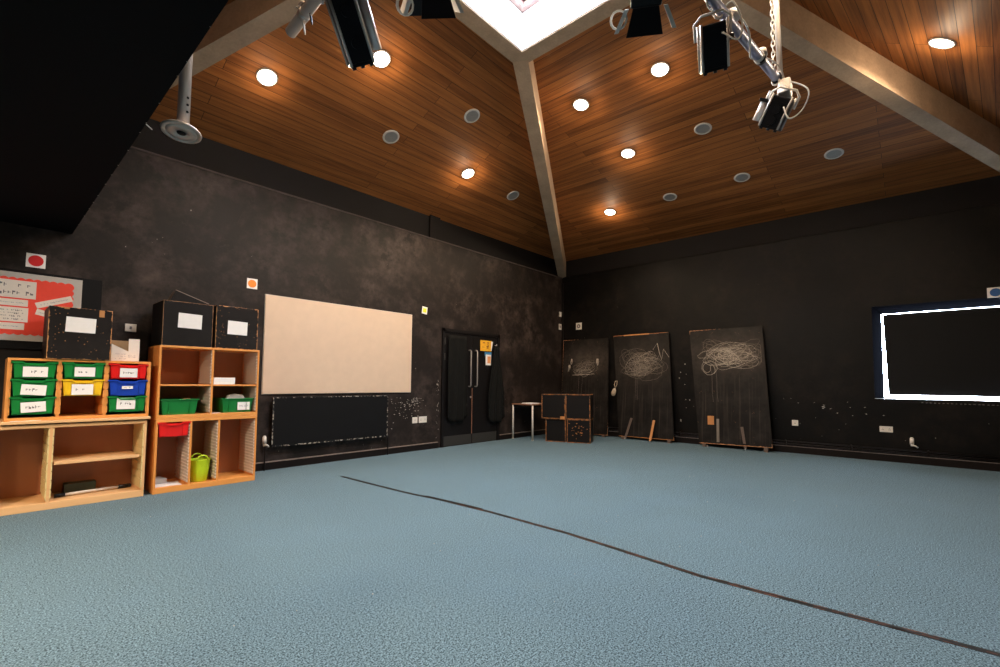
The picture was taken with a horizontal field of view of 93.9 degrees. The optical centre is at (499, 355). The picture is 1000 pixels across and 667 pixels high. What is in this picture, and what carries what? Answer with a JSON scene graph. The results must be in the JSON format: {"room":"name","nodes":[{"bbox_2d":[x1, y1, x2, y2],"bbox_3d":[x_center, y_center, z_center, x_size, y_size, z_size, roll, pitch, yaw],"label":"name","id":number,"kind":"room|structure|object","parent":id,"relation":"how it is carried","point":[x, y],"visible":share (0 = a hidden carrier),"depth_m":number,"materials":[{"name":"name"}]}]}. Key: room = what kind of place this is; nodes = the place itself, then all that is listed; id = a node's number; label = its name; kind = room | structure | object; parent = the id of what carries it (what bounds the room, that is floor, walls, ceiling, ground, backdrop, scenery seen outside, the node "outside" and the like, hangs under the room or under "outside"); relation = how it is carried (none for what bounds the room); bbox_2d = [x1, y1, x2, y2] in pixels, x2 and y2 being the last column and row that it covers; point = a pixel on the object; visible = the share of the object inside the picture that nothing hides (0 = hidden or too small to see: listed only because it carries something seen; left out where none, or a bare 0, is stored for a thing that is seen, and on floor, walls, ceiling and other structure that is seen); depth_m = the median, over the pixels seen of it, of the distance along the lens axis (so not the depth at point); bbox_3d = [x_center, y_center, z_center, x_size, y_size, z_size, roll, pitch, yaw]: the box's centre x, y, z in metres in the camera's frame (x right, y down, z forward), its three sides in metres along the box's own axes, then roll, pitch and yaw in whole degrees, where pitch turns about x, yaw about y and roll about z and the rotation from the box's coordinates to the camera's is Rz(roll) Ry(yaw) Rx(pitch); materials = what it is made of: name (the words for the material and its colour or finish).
{"room":"school drama studio","nodes":[
{"label":"school drama studio","id":0,"kind":"room"},
{"bbox_2d":[0,0,228,233],"bbox_3d":[-2.364,-2.464,0.111,9.516,1.970,4.379,-2,-4,42],"label":"ceiling","id":1,"kind":"structure","parent":0,"point":[80,80],"depth_m":2.34,"materials":[{"name":"black paint"}]},
{"bbox_2d":[0,119,561,462],"bbox_3d":[-2.796,-0.659,6.578,0.255,4.332,13.213,-2,-4,42],"label":"wall","id":2,"kind":"structure","parent":0,"point":[158,227],"depth_m":6.43,"materials":[{"name":"black paint"}]},
{"bbox_2d":[26,253,45,268],"bbox_3d":[-4.481,-0.915,4.509,0.005,0.133,0.136,-2,-4,42],"label":"sign","id":3,"kind":"object","parent":2,"relation":"attached to","point":[32,260],"visible":1,"depth_m":4.51,"materials":[{"name":"white paper"}]},
{"bbox_2d":[0,268,102,349],"bbox_3d":[-4.604,-0.439,4.330,0.029,0.745,1.380,-2,-4,42],"label":"board","id":4,"kind":"object","parent":2,"relation":"attached to","point":[91,289],"visible":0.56,"depth_m":4.74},
{"bbox_2d":[0,270,82,341],"bbox_3d":[-4.620,-0.468,4.274,0.023,0.641,1.172,-2,-4,42],"label":"notice board","id":5,"kind":"object","parent":4,"relation":"attached to","point":[24,297],"visible":0.86,"depth_m":4.43,"materials":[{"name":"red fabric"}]},
{"bbox_2d":[125,324,135,331],"bbox_3d":[-3.983,-0.299,5.035,0.013,0.083,0.098,-2,-4,42],"label":"light switch","id":6,"kind":"object","parent":2,"relation":"attached to","point":[128,327],"visible":1,"depth_m":5.03,"materials":[{"name":"white plastic"}]},
{"bbox_2d":[170,0,299,88],"bbox_3d":[-2.701,-3.187,4.506,3.453,1.821,0.190,0,-3,11],"label":"beam","id":7,"kind":"structure","parent":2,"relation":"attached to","point":[240,23],"depth_m":4.40,"materials":[{"name":"wood"}]},
{"bbox_2d":[247,278,257,288],"bbox_3d":[-3.173,-0.921,5.979,0.005,0.130,0.126,-2,-4,42],"label":"sign","id":8,"kind":"object","parent":2,"relation":"attached to","point":[251,283],"visible":1,"depth_m":5.98,"materials":[{"name":"white paper"}]},
{"bbox_2d":[262,395,388,470],"bbox_3d":[-2.403,1.051,6.686,0.086,0.937,1.915,-2,-4,42],"label":"radiator","id":9,"kind":"object","parent":2,"relation":"attached to","point":[319,419],"visible":1,"depth_m":6.57,"materials":[{"name":"metal"}]},
{"bbox_2d":[261,294,411,393],"bbox_3d":[-2.275,-0.094,6.935,0.022,1.305,2.378,-2,-4,42],"label":"board","id":10,"kind":"object","parent":2,"relation":"attached to","point":[310,347],"visible":1,"depth_m":6.76,"materials":[{"name":"beige fabric"}]},
{"bbox_2d":[130,146,561,277],"bbox_3d":[-1.442,-2.086,7.998,0.042,0.022,8.835,-2,-4,42],"label":"trim","id":11,"kind":"structure","parent":2,"relation":"attached to","point":[133,147],"depth_m":6.55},
{"bbox_2d":[255,429,545,471],"bbox_3d":[-0.849,1.581,8.451,0.026,0.108,7.013,-2,-4,42],"label":"baseboard","id":12,"kind":"structure","parent":2,"relation":"attached to","point":[277,464],"depth_m":6.96,"materials":[{"name":"wood"}]},
{"bbox_2d":[419,416,426,422],"bbox_3d":[-1.317,1.090,7.960,0.013,0.105,0.170,-2,-4,42],"label":"wall socket","id":13,"kind":"object","parent":2,"relation":"attached to","point":[422,419],"visible":1,"depth_m":7.96,"materials":[{"name":"white plastic"}]},
{"bbox_2d":[440,328,499,447],"bbox_3d":[-0.506,0.599,8.838,0.087,2.120,1.530,-2,-4,42],"label":"door","id":14,"kind":"structure","parent":2,"relation":"in","point":[476,422],"depth_m":8.87,"materials":[{"name":"laminate"}]},
{"bbox_2d":[448,335,466,422],"bbox_3d":[-0.775,0.428,8.519,0.065,1.580,0.500,-2,-4,42],"label":"drape","id":15,"kind":"object","parent":14,"relation":"hanging from","point":[457,348],"visible":1,"depth_m":8.52,"materials":[{"name":"fabric"}]},
{"bbox_2d":[480,340,492,351],"bbox_3d":[-0.261,-0.190,9.194,0.006,0.210,0.360,-2,-4,42],"label":"poster","id":16,"kind":"object","parent":14,"relation":"attached to","point":[485,345],"visible":1,"depth_m":9.17,"materials":[{"name":"orange paper"}]},
{"bbox_2d":[485,352,490,364],"bbox_3d":[-0.237,0.062,9.210,0.004,0.260,0.190,-2,-4,42],"label":"card","id":17,"kind":"object","parent":14,"relation":"attached to","point":[487,354],"visible":1,"depth_m":9.22,"materials":[{"name":"white paper"}]},
{"bbox_3d":[-0.078,-0.201,9.367,0.052,0.045,0.028,-2,-4,42],"label":"coat hook","id":18,"kind":"object","parent":14,"relation":"attached to","visible":0},
{"bbox_2d":[488,346,504,422],"bbox_3d":[-0.070,0.569,9.303,0.065,1.520,0.500,-2,-4,42],"label":"drape","id":19,"kind":"object","parent":18,"relation":"hanging from","point":[496,409],"visible":1,"depth_m":9.30,"materials":[{"name":"fabric"}]},
{"bbox_2d":[513,60,565,277],"bbox_3d":[0.875,-2.900,8.432,0.185,1.721,5.947,0,-3,12],"label":"beam","id":20,"kind":"structure","parent":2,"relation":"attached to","point":[525,74],"depth_m":7.11,"materials":[{"name":"wood"}]},
{"bbox_2d":[0,434,999,666],"bbox_3d":[0.642,1.413,3.371,9.616,0.120,13.213,-2,-4,42],"label":"floor","id":21,"kind":"structure","parent":0,"point":[112,583],"depth_m":2.92,"materials":[{"name":"teal carpet"}]},
{"bbox_2d":[0,419,146,515],"bbox_3d":[-4.051,1.001,4.420,0.471,0.748,1.035,-2,-4,42],"label":"shelf unit","id":22,"kind":"object","parent":21,"relation":"on","point":[36,460],"visible":0.95,"depth_m":4.46,"materials":[{"name":"brown wood"}]},
{"bbox_2d":[0,358,150,424],"bbox_3d":[-4.020,0.332,4.466,0.500,0.570,1.029,-2,-4,42],"label":"shelf unit","id":23,"kind":"object","parent":22,"relation":"on","point":[66,409],"visible":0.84,"depth_m":4.42,"materials":[{"name":"brown wood"}]},
{"bbox_2d":[9,396,56,414],"bbox_3d":[-4.220,0.442,4.201,0.442,0.150,0.292,-2,-4,42],"label":"tray","id":24,"kind":"object","parent":23,"relation":"in","point":[19,405],"visible":0.96,"depth_m":4.07,"materials":[{"name":"green plastic"}]},
{"bbox_2d":[10,379,57,396],"bbox_3d":[-4.219,0.287,4.210,0.442,0.150,0.292,-2,-4,42],"label":"tray","id":25,"kind":"object","parent":23,"relation":"in","point":[19,387],"visible":0.96,"depth_m":4.07,"materials":[{"name":"green plastic"}]},
{"bbox_2d":[11,361,58,378],"bbox_3d":[-4.218,0.133,4.219,0.442,0.145,0.292,-2,-4,42],"label":"tray","id":26,"kind":"object","parent":23,"relation":"in","point":[20,369],"visible":0.97,"depth_m":4.07,"materials":[{"name":"green plastic"}]},
{"bbox_2d":[42,305,112,360],"bbox_3d":[-4.021,-0.193,4.444,0.422,0.474,0.442,-2,-4,42],"label":"wooden box","id":27,"kind":"object","parent":23,"relation":"on","point":[71,333],"visible":0.84,"depth_m":4.29,"materials":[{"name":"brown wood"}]},
{"bbox_2d":[61,379,104,395],"bbox_3d":[-4.005,0.302,4.450,0.442,0.150,0.301,-2,-4,42],"label":"tray","id":28,"kind":"object","parent":23,"relation":"in","point":[70,387],"visible":0.94,"depth_m":4.31,"materials":[{"name":"yellow plastic"}]},
{"bbox_2d":[62,362,105,378],"bbox_3d":[-4.003,0.146,4.460,0.442,0.145,0.301,-2,-4,42],"label":"tray","id":29,"kind":"object","parent":23,"relation":"in","point":[70,369],"visible":1,"depth_m":4.31,"materials":[{"name":"green plastic"}]},
{"bbox_2d":[110,339,139,361],"bbox_3d":[-3.780,-0.053,4.694,0.161,0.225,0.220,-2,-4,42],"label":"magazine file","id":30,"kind":"object","parent":23,"relation":"on","point":[120,350],"visible":0.99,"depth_m":4.67,"materials":[{"name":"cardboard"}]},
{"bbox_2d":[106,395,146,411],"bbox_3d":[-3.786,0.477,4.687,0.442,0.150,0.306,-2,-4,42],"label":"tray","id":31,"kind":"object","parent":23,"relation":"in","point":[120,403],"visible":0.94,"depth_m":4.54,"materials":[{"name":"green plastic"}]},
{"bbox_2d":[107,380,147,395],"bbox_3d":[-3.785,0.320,4.696,0.442,0.150,0.306,-2,-4,42],"label":"tray","id":32,"kind":"object","parent":23,"relation":"in","point":[115,387],"visible":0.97,"depth_m":4.55,"materials":[{"name":"blue plastic"}]},
{"bbox_2d":[108,363,148,378],"bbox_3d":[-3.784,0.162,4.705,0.442,0.145,0.306,-2,-4,42],"label":"tray","id":33,"kind":"object","parent":23,"relation":"in","point":[116,371],"visible":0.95,"depth_m":4.55,"materials":[{"name":"red plastic"}]},
{"bbox_2d":[62,479,95,492],"bbox_3d":[-4.109,1.277,4.561,0.120,0.086,0.230,-2,-4,42],"label":"binder","id":34,"kind":"object","parent":22,"relation":"on","point":[74,486],"visible":0.8,"depth_m":4.53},
{"bbox_2d":[54,483,130,497],"bbox_3d":[-3.916,1.299,4.509,0.036,0.034,0.577,-2,-4,33],"label":"pole","id":35,"kind":"object","parent":22,"relation":"on","point":[128,484],"visible":1,"depth_m":4.49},
{"bbox_2d":[144,415,256,494],"bbox_3d":[-3.335,1.053,5.223,0.470,0.750,0.973,-2,-4,42],"label":"storage shelf","id":36,"kind":"object","parent":21,"relation":"on","point":[229,441],"visible":0.83,"depth_m":5.20,"materials":[{"name":"brown wood"}]},
{"bbox_2d":[155,481,181,487],"bbox_3d":[-3.502,1.349,4.900,0.234,0.006,0.253,4,-5,-44],"label":"paper sheets","id":37,"kind":"object","parent":36,"relation":"on","point":[172,483],"visible":0.69,"depth_m":4.87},
{"bbox_2d":[155,476,166,483],"bbox_3d":[-3.642,1.324,4.948,0.184,0.047,0.134,-2,-4,35],"label":"paper pad","id":38,"kind":"object","parent":37,"relation":"on","point":[158,480],"visible":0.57,"depth_m":4.92,"materials":[{"name":"white paper"}]},
{"bbox_2d":[158,421,190,436],"bbox_3d":[-3.531,0.771,4.977,0.442,0.145,0.288,-2,-4,42],"label":"tray","id":39,"kind":"object","parent":36,"relation":"in","point":[166,429],"visible":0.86,"depth_m":4.84,"materials":[{"name":"red plastic"}]},
{"bbox_2d":[190,453,210,481],"bbox_3d":[-3.293,1.221,5.111,0.220,0.291,0.212,-2,-4,42],"label":"bucket","id":40,"kind":"object","parent":36,"relation":"on","point":[199,468],"visible":0.92,"depth_m":5.04,"materials":[{"name":"plastic"}]},
{"bbox_2d":[148,345,259,418],"bbox_3d":[-3.329,0.299,5.266,0.470,0.755,0.973,-2,-4,42],"label":"bookcase","id":41,"kind":"object","parent":36,"relation":"on","point":[176,371],"visible":0.92,"depth_m":5.29,"materials":[{"name":"brown wood"}]},
{"bbox_2d":[159,398,199,414],"bbox_3d":[-3.517,0.545,5.043,0.426,0.160,0.351,-2,-4,42],"label":"tray","id":42,"kind":"object","parent":41,"relation":"in","point":[167,406],"visible":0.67,"depth_m":4.91,"materials":[{"name":"green plastic"}]},
{"bbox_2d":[151,300,213,347],"bbox_3d":[-3.481,-0.324,5.115,0.455,0.467,0.456,-2,-4,42],"label":"wooden box","id":43,"kind":"object","parent":41,"relation":"on","point":[174,323],"visible":0.84,"depth_m":4.95,"materials":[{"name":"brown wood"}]},
{"bbox_2d":[168,290,208,304],"bbox_3d":[-3.429,-0.539,5.096,0.142,0.312,0.405,-2,-4,42],"label":"board","id":44,"kind":"object","parent":43,"relation":"in","point":[176,295],"visible":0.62,"depth_m":5.03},
{"bbox_2d":[213,377,234,384],"bbox_3d":[-3.185,0.289,5.315,0.280,0.077,0.217,-2,-4,42],"label":"box","id":45,"kind":"object","parent":41,"relation":"on","point":[228,381],"visible":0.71,"depth_m":5.22,"materials":[{"name":"cardboard"}]},
{"bbox_2d":[212,397,253,412],"bbox_3d":[-3.142,0.573,5.462,0.426,0.158,0.342,-2,-4,42],"label":"tray","id":46,"kind":"object","parent":41,"relation":"in","point":[219,404],"visible":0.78,"depth_m":5.33,"materials":[{"name":"green plastic"}]},
{"bbox_2d":[225,394,243,398],"bbox_3d":[-3.072,0.484,5.405,0.084,0.090,0.210,-2,-4,42],"label":"bundle","id":47,"kind":"object","parent":46,"relation":"in","point":[229,395],"visible":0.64,"depth_m":5.37,"materials":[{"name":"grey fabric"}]},
{"bbox_2d":[212,305,257,349],"bbox_3d":[-3.156,-0.305,5.470,0.437,0.477,0.442,-2,-4,42],"label":"wooden box","id":48,"kind":"object","parent":41,"relation":"on","point":[233,327],"visible":0.66,"depth_m":5.30,"materials":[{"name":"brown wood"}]},
{"bbox_2d":[512,403,541,440],"bbox_3d":[0.682,1.361,9.747,0.560,0.722,0.720,-2,-4,42],"label":"side table","id":49,"kind":"object","parent":21,"relation":"on","point":[513,404],"visible":0.66,"depth_m":9.54,"materials":[{"name":"metal"}]},
{"bbox_2d":[546,418,566,441],"bbox_3d":[1.156,1.478,9.363,0.400,0.452,0.402,-1,-4,19],"label":"cube","id":50,"kind":"object","parent":21,"relation":"on","point":[556,429],"visible":0.76,"depth_m":9.17,"materials":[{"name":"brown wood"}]},
{"bbox_2d":[542,393,565,418],"bbox_3d":[1.112,1.012,9.366,0.475,0.488,0.404,-1,-4,19],"label":"cube","id":51,"kind":"object","parent":50,"relation":"on","point":[553,405],"visible":0.88,"depth_m":9.17,"materials":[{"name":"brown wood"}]},
{"bbox_2d":[567,419,592,443],"bbox_3d":[1.581,1.472,9.191,0.455,0.452,0.422,-1,-4,19],"label":"cube","id":52,"kind":"object","parent":21,"relation":"on","point":[578,431],"visible":0.99,"depth_m":9.00,"materials":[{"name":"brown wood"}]},
{"bbox_2d":[566,394,592,419],"bbox_3d":[1.567,1.004,9.213,0.475,0.482,0.402,-1,-4,19],"label":"cube","id":53,"kind":"object","parent":52,"relation":"on","point":[578,406],"visible":1,"depth_m":9.03,"materials":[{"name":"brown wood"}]},
{"bbox_2d":[562,338,608,436],"bbox_3d":[1.907,0.696,10.541,1.257,2.163,0.251,-2,-4,42],"label":"panel","id":54,"kind":"object","parent":21,"relation":"on","point":[585,361],"visible":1,"depth_m":10.48,"materials":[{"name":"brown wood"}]},
{"bbox_2d":[614,332,674,442],"bbox_3d":[2.873,0.629,9.570,1.382,2.200,0.418,-2,-4,42],"label":"chalkboard","id":55,"kind":"object","parent":21,"relation":"on","point":[642,361],"visible":1,"depth_m":9.59,"materials":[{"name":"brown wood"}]},
{"bbox_2d":[341,476,999,656],"bbox_3d":[0.285,1.370,3.740,5.837,0.002,0.182,-3,-5,42],"label":"tape","id":56,"kind":"object","parent":21,"relation":"on","point":[911,631],"visible":1,"depth_m":2.65,"materials":[{"name":"plastic"}]},
{"bbox_2d":[690,326,772,452],"bbox_3d":[4.151,0.581,8.511,1.425,2.192,0.300,-2,-4,42],"label":"chalkboard","id":57,"kind":"object","parent":21,"relation":"on","point":[729,364],"visible":1,"depth_m":8.48,"materials":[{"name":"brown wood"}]},
{"bbox_2d":[150,0,999,260],"bbox_3d":[1.483,-3.260,5.562,7.783,1.311,8.787,-2,-4,42],"label":"ceiling","id":58,"kind":"structure","parent":0,"point":[887,154],"depth_m":6.43,"materials":[{"name":"wood"}]},
{"bbox_2d":[256,68,277,85],"bbox_3d":[-2.607,-3.112,5.224,0.225,0.100,0.208,4,-5,-44],"label":"recessed light","id":59,"kind":"object","parent":58,"relation":"in","point":[264,76],"visible":1,"depth_m":5.21,"materials":[{"name":"beige"}]},
{"bbox_2d":[374,49,390,67],"bbox_3d":[-1.381,-3.442,5.421,0.225,0.100,0.208,4,-5,-44],"label":"recessed light","id":60,"kind":"object","parent":58,"relation":"in","point":[382,57],"visible":0.85,"depth_m":5.41,"materials":[{"name":"beige"}]},
{"bbox_2d":[383,130,398,143],"bbox_3d":[-1.510,-3.027,6.467,0.233,0.103,0.216,4,-5,-44],"label":"ceiling speaker","id":61,"kind":"object","parent":58,"relation":"attached to","point":[390,136],"visible":1,"depth_m":6.46},
{"bbox_2d":[385,132,397,141],"bbox_3d":[-1.508,-3.025,6.466,0.180,0.005,0.180,-32,-23,36],"label":"speaker grille","id":62,"kind":"object","parent":61,"relation":"attached to","point":[389,136],"depth_m":6.46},
{"bbox_2d":[461,168,474,178],"bbox_3d":[-0.520,-2.954,7.578,0.225,0.100,0.208,4,-5,-44],"label":"recessed light","id":63,"kind":"object","parent":58,"relation":"in","point":[467,173],"visible":1,"depth_m":7.56,"materials":[{"name":"beige"}]},
{"bbox_2d":[464,109,479,122],"bbox_3d":[-0.393,-3.361,6.552,0.233,0.103,0.216,4,-5,-44],"label":"ceiling speaker","id":64,"kind":"object","parent":58,"relation":"attached to","point":[472,115],"visible":1,"depth_m":6.54},
{"bbox_2d":[466,111,477,121],"bbox_3d":[-0.392,-3.359,6.550,0.180,0.005,0.180,-32,-23,36],"label":"speaker grille","id":65,"kind":"object","parent":64,"relation":"attached to","point":[471,116],"depth_m":6.55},
{"bbox_2d":[507,191,518,199],"bbox_3d":[0.235,-2.892,8.442,0.233,0.103,0.216,4,-5,-44],"label":"ceiling speaker","id":66,"kind":"object","parent":58,"relation":"attached to","point":[512,195],"visible":1,"depth_m":8.43},
{"bbox_2d":[508,192,517,198],"bbox_3d":[0.237,-2.889,8.441,0.180,0.005,0.180,-32,-23,36],"label":"speaker grille","id":67,"kind":"object","parent":66,"relation":"attached to","point":[512,195],"depth_m":8.43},
{"bbox_2d":[573,98,588,110],"bbox_3d":[1.133,-3.509,6.535,0.220,0.065,0.225,4,-5,-43],"label":"recessed light","id":68,"kind":"object","parent":58,"relation":"in","point":[580,104],"visible":1,"depth_m":6.52,"materials":[{"name":"beige"}]},
{"bbox_2d":[604,209,615,215],"bbox_3d":[2.108,-2.748,8.949,0.220,0.065,0.225,4,-5,-43],"label":"recessed light","id":69,"kind":"object","parent":58,"relation":"in","point":[609,212],"visible":1,"depth_m":8.92,"materials":[{"name":"beige"}]},
{"bbox_2d":[621,148,634,157],"bbox_3d":[2.006,-3.166,7.316,0.220,0.065,0.225,4,-5,-43],"label":"recessed light","id":70,"kind":"object","parent":58,"relation":"in","point":[626,153],"visible":1,"depth_m":7.30,"materials":[{"name":"beige"}]},
{"bbox_2d":[650,62,669,76],"bbox_3d":[1.983,-3.544,5.786,0.220,0.065,0.225,4,-5,-43],"label":"recessed light","id":71,"kind":"object","parent":58,"relation":"in","point":[659,69],"visible":1,"depth_m":5.77,"materials":[{"name":"beige"}]},
{"bbox_2d":[663,193,676,200],"bbox_3d":[2.983,-2.781,8.194,0.228,0.066,0.233,4,-5,-43],"label":"ceiling speaker","id":72,"kind":"object","parent":58,"relation":"attached to","point":[669,196],"visible":1,"depth_m":8.18},
{"bbox_2d":[665,194,674,199],"bbox_3d":[2.982,-2.779,8.193,0.180,0.005,0.180,-2,-18,42],"label":"speaker grille","id":73,"kind":"object","parent":72,"relation":"attached to","point":[668,197],"depth_m":8.19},
{"bbox_2d":[694,123,711,134],"bbox_3d":[2.861,-3.196,6.583,0.228,0.066,0.233,4,-5,-43],"label":"ceiling speaker","id":74,"kind":"object","parent":58,"relation":"attached to","point":[702,128],"visible":1,"depth_m":6.57},
{"bbox_2d":[696,125,709,133],"bbox_3d":[2.861,-3.194,6.582,0.180,0.005,0.180,-2,-18,42],"label":"speaker grille","id":75,"kind":"object","parent":74,"relation":"attached to","point":[701,129],"depth_m":6.58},
{"bbox_2d":[734,173,749,181],"bbox_3d":[3.838,-2.824,7.407,0.228,0.066,0.233,4,-5,-43],"label":"ceiling speaker","id":76,"kind":"object","parent":58,"relation":"attached to","point":[741,177],"visible":1,"depth_m":7.39},
{"bbox_2d":[736,174,747,180],"bbox_3d":[3.837,-2.822,7.406,0.180,0.005,0.180,-3,-18,42],"label":"speaker grille","id":77,"kind":"object","parent":76,"relation":"attached to","point":[739,177],"depth_m":7.40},
{"bbox_2d":[824,148,843,158],"bbox_3d":[4.736,-2.860,6.622,0.228,0.066,0.233,4,-5,-43],"label":"ceiling speaker","id":78,"kind":"object","parent":58,"relation":"attached to","point":[834,153],"visible":1,"depth_m":6.61},
{"bbox_2d":[826,150,841,157],"bbox_3d":[4.735,-2.858,6.621,0.180,0.005,0.180,-3,-18,42],"label":"speaker grille","id":79,"kind":"object","parent":78,"relation":"attached to","point":[831,153],"depth_m":6.62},
{"bbox_2d":[562,175,999,462],"bbox_3d":[4.939,-0.497,8.290,9.616,4.332,0.251,-2,-4,42],"label":"wall","id":80,"kind":"structure","parent":0,"point":[812,298],"depth_m":7.76,"materials":[{"name":"paint"}]},
{"bbox_2d":[562,283,563,370],"bbox_3d":[1.494,-0.027,11.146,0.035,3.430,0.033,-2,-4,42],"label":"cable conduit","id":81,"kind":"object","parent":80,"relation":"attached to","point":[562,283],"visible":0.64,"depth_m":11.18,"materials":[{"name":"black paint"}]},
{"bbox_2d":[576,323,581,329],"bbox_3d":[1.838,-0.685,10.894,0.155,0.160,0.018,-2,-4,42],"label":"wall control","id":82,"kind":"object","parent":80,"relation":"attached to","point":[578,325],"visible":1,"depth_m":10.89,"materials":[{"name":"white plastic"}]},
{"bbox_2d":[564,202,999,277],"bbox_3d":[4.397,-1.999,8.719,7.711,0.018,0.040,-2,-4,42],"label":"trim","id":83,"kind":"structure","parent":80,"relation":"attached to","point":[999,202],"depth_m":7.91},
{"bbox_2d":[593,431,999,471],"bbox_3d":[4.346,1.622,8.498,7.716,0.115,0.026,-2,-4,42],"label":"baseboard","id":84,"kind":"structure","parent":80,"relation":"attached to","point":[966,464],"depth_m":7.26,"materials":[{"name":"wood"}]},
{"bbox_2d":[608,427,999,461],"bbox_3d":[4.310,1.510,8.501,7.566,0.080,0.040,-2,-4,42],"label":"pipe","id":85,"kind":"object","parent":80,"relation":"attached to","point":[679,434],"visible":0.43,"depth_m":7.15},
{"bbox_2d":[721,0,999,171],"bbox_3d":[4.481,-3.084,5.275,6.004,1.821,0.170,2,-3,-18],"label":"beam","id":86,"kind":"structure","parent":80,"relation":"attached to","point":[804,33],"depth_m":5.09,"materials":[{"name":"wood"}]},
{"bbox_2d":[880,426,892,432],"bbox_3d":[5.908,1.127,7.143,0.157,0.088,0.013,-2,-4,42],"label":"wall socket","id":87,"kind":"object","parent":80,"relation":"attached to","point":[882,428],"visible":1,"depth_m":7.14,"materials":[{"name":"white plastic"}]},
{"bbox_2d":[910,437,918,447],"bbox_3d":[6.103,1.286,6.885,0.051,0.153,0.100,2,-4,-21],"label":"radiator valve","id":88,"kind":"object","parent":80,"relation":"attached to","point":[911,438],"visible":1,"depth_m":6.89,"materials":[{"name":"white plastic"}]},
{"bbox_2d":[871,297,999,400],"bbox_3d":[6.563,-0.065,6.806,1.747,1.447,0.239,-2,-4,42],"label":"window","id":89,"kind":"structure","parent":80,"relation":"in","point":[877,311],"depth_m":7.19,"materials":[{"name":"black wood"}]},
{"bbox_2d":[883,307,999,396],"bbox_3d":[6.560,-0.041,6.702,1.615,1.243,0.015,-2,-4,42],"label":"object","id":90,"kind":"structure","parent":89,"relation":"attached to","point":[946,352],"depth_m":6.78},
{"bbox_2d":[987,287,999,297],"bbox_3d":[6.840,-0.873,6.445,0.162,0.140,0.005,-2,-4,42],"label":"sign","id":91,"kind":"object","parent":80,"relation":"attached to","point":[993,292],"visible":1,"depth_m":6.46,"materials":[{"name":"white paper"}]},
{"bbox_2d":[792,0,999,127],"bbox_3d":[3.303,-3.074,4.061,8.852,1.883,2.830,4,-5,-45],"label":"ceiling","id":92,"kind":"structure","parent":0,"point":[968,72],"depth_m":4.59,"materials":[{"name":"wood"}]},
{"bbox_2d":[454,0,630,62],"bbox_3d":[0.312,-3.823,4.368,1.892,0.486,1.898,-2,-4,42],"label":"trim","id":93,"kind":"structure","parent":92,"relation":"attached to","point":[470,18],"depth_m":5.09,"materials":[{"name":"wood"}]},
{"bbox_2d":[509,0,540,12],"bbox_3d":[0.318,-4.109,4.375,1.614,0.135,1.621,-2,-4,42],"label":"window","id":94,"kind":"structure","parent":93,"relation":"attached to","point":[522,5],"depth_m":5.30,"materials":[{"name":"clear glass"}]},
{"bbox_2d":[462,0,605,50],"bbox_3d":[0.318,-3.819,4.323,1.565,0.449,1.572,-2,-4,42],"label":"skylight","id":95,"kind":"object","parent":93,"relation":"attached to","point":[524,29],"depth_m":5.16,"materials":[{"name":"glass"}]},
{"bbox_2d":[770,0,782,70],"bbox_3d":[2.095,-2.785,3.564,0.126,1.392,0.059,2,-4,-24],"label":"rod","id":96,"kind":"object","parent":92,"relation":"hanging from","point":[776,11],"visible":0.76,"depth_m":3.54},
{"bbox_2d":[704,0,784,85],"bbox_3d":[1.049,-2.163,2.592,2.871,0.134,0.102,3,-4,-41],"label":"bar","id":97,"kind":"object","parent":96,"relation":"hanging from","point":[759,55],"visible":0.88,"depth_m":3.13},
{"bbox_2d":[610,0,675,37],"bbox_3d":[0.817,-1.974,2.685,0.360,0.351,0.352,-1,-4,27],"label":"lamp","id":98,"kind":"object","parent":97,"relation":"hanging from","point":[645,20],"visible":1,"depth_m":2.62,"materials":[{"name":"black metal"}]},
{"bbox_2d":[693,0,742,75],"bbox_3d":[1.351,-1.975,2.917,0.284,0.399,0.259,-1,-3,17],"label":"spotlight","id":99,"kind":"object","parent":97,"relation":"hanging from","point":[713,45],"visible":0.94,"depth_m":2.87,"materials":[{"name":"black metal"}]},
{"bbox_2d":[753,71,809,132],"bbox_3d":[2.046,-1.895,3.432,0.216,0.484,0.342,2,-3,-18],"label":"spotlight","id":100,"kind":"object","parent":97,"relation":"hanging from","point":[773,111],"visible":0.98,"depth_m":3.42,"materials":[{"name":"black metal"}]},
{"bbox_2d":[777,77,792,97],"bbox_3d":[2.114,-1.971,3.463,0.080,0.148,0.128,-2,-4,42],"label":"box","id":101,"kind":"object","parent":97,"relation":"attached to","point":[781,92],"visible":0.73,"depth_m":3.43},
{"bbox_2d":[928,37,955,48],"bbox_3d":[4.244,-3.002,4.483,0.226,0.122,0.197,4,-5,-44],"label":"recessed light","id":102,"kind":"object","parent":92,"relation":"in","point":[938,42],"visible":1,"depth_m":4.46,"materials":[{"name":"beige"}]},
{"bbox_3d":[-1.014,-3.371,3.055,7.356,1.403,1.778,-2,-4,42],"label":"ceiling","id":103,"kind":"structure","parent":0,"visible":0},
{"bbox_2d":[160,54,201,143],"bbox_3d":[-2.179,-2.705,3.275,0.238,2.394,0.239,-2,-4,42],"label":"pole","id":104,"kind":"object","parent":103,"relation":"hanging from","point":[180,130],"visible":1,"depth_m":3.19,"materials":[{"name":"metal"}]},
{"bbox_2d":[285,0,324,37],"bbox_3d":[-0.668,-2.648,2.413,0.093,1.145,1.997,4,-5,-45],"label":"bar","id":105,"kind":"object","parent":103,"relation":"hanging from","point":[307,8],"visible":0.99,"depth_m":2.92,"materials":[{"name":"silver metal"}]},
{"bbox_2d":[320,0,381,70],"bbox_3d":[-0.796,-1.898,2.494,0.253,0.628,0.445,-1,-3,16],"label":"spotlight","id":106,"kind":"object","parent":105,"relation":"hanging from","point":[353,23],"visible":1,"depth_m":2.50,"materials":[{"name":"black metal"}]},
{"bbox_2d":[396,0,463,18],"bbox_3d":[-0.456,-2.002,2.562,0.531,0.346,0.333,3,-4,-32],"label":"lamp","id":107,"kind":"object","parent":105,"relation":"hanging from","point":[427,9],"visible":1,"depth_m":2.57,"materials":[{"name":"black metal"}]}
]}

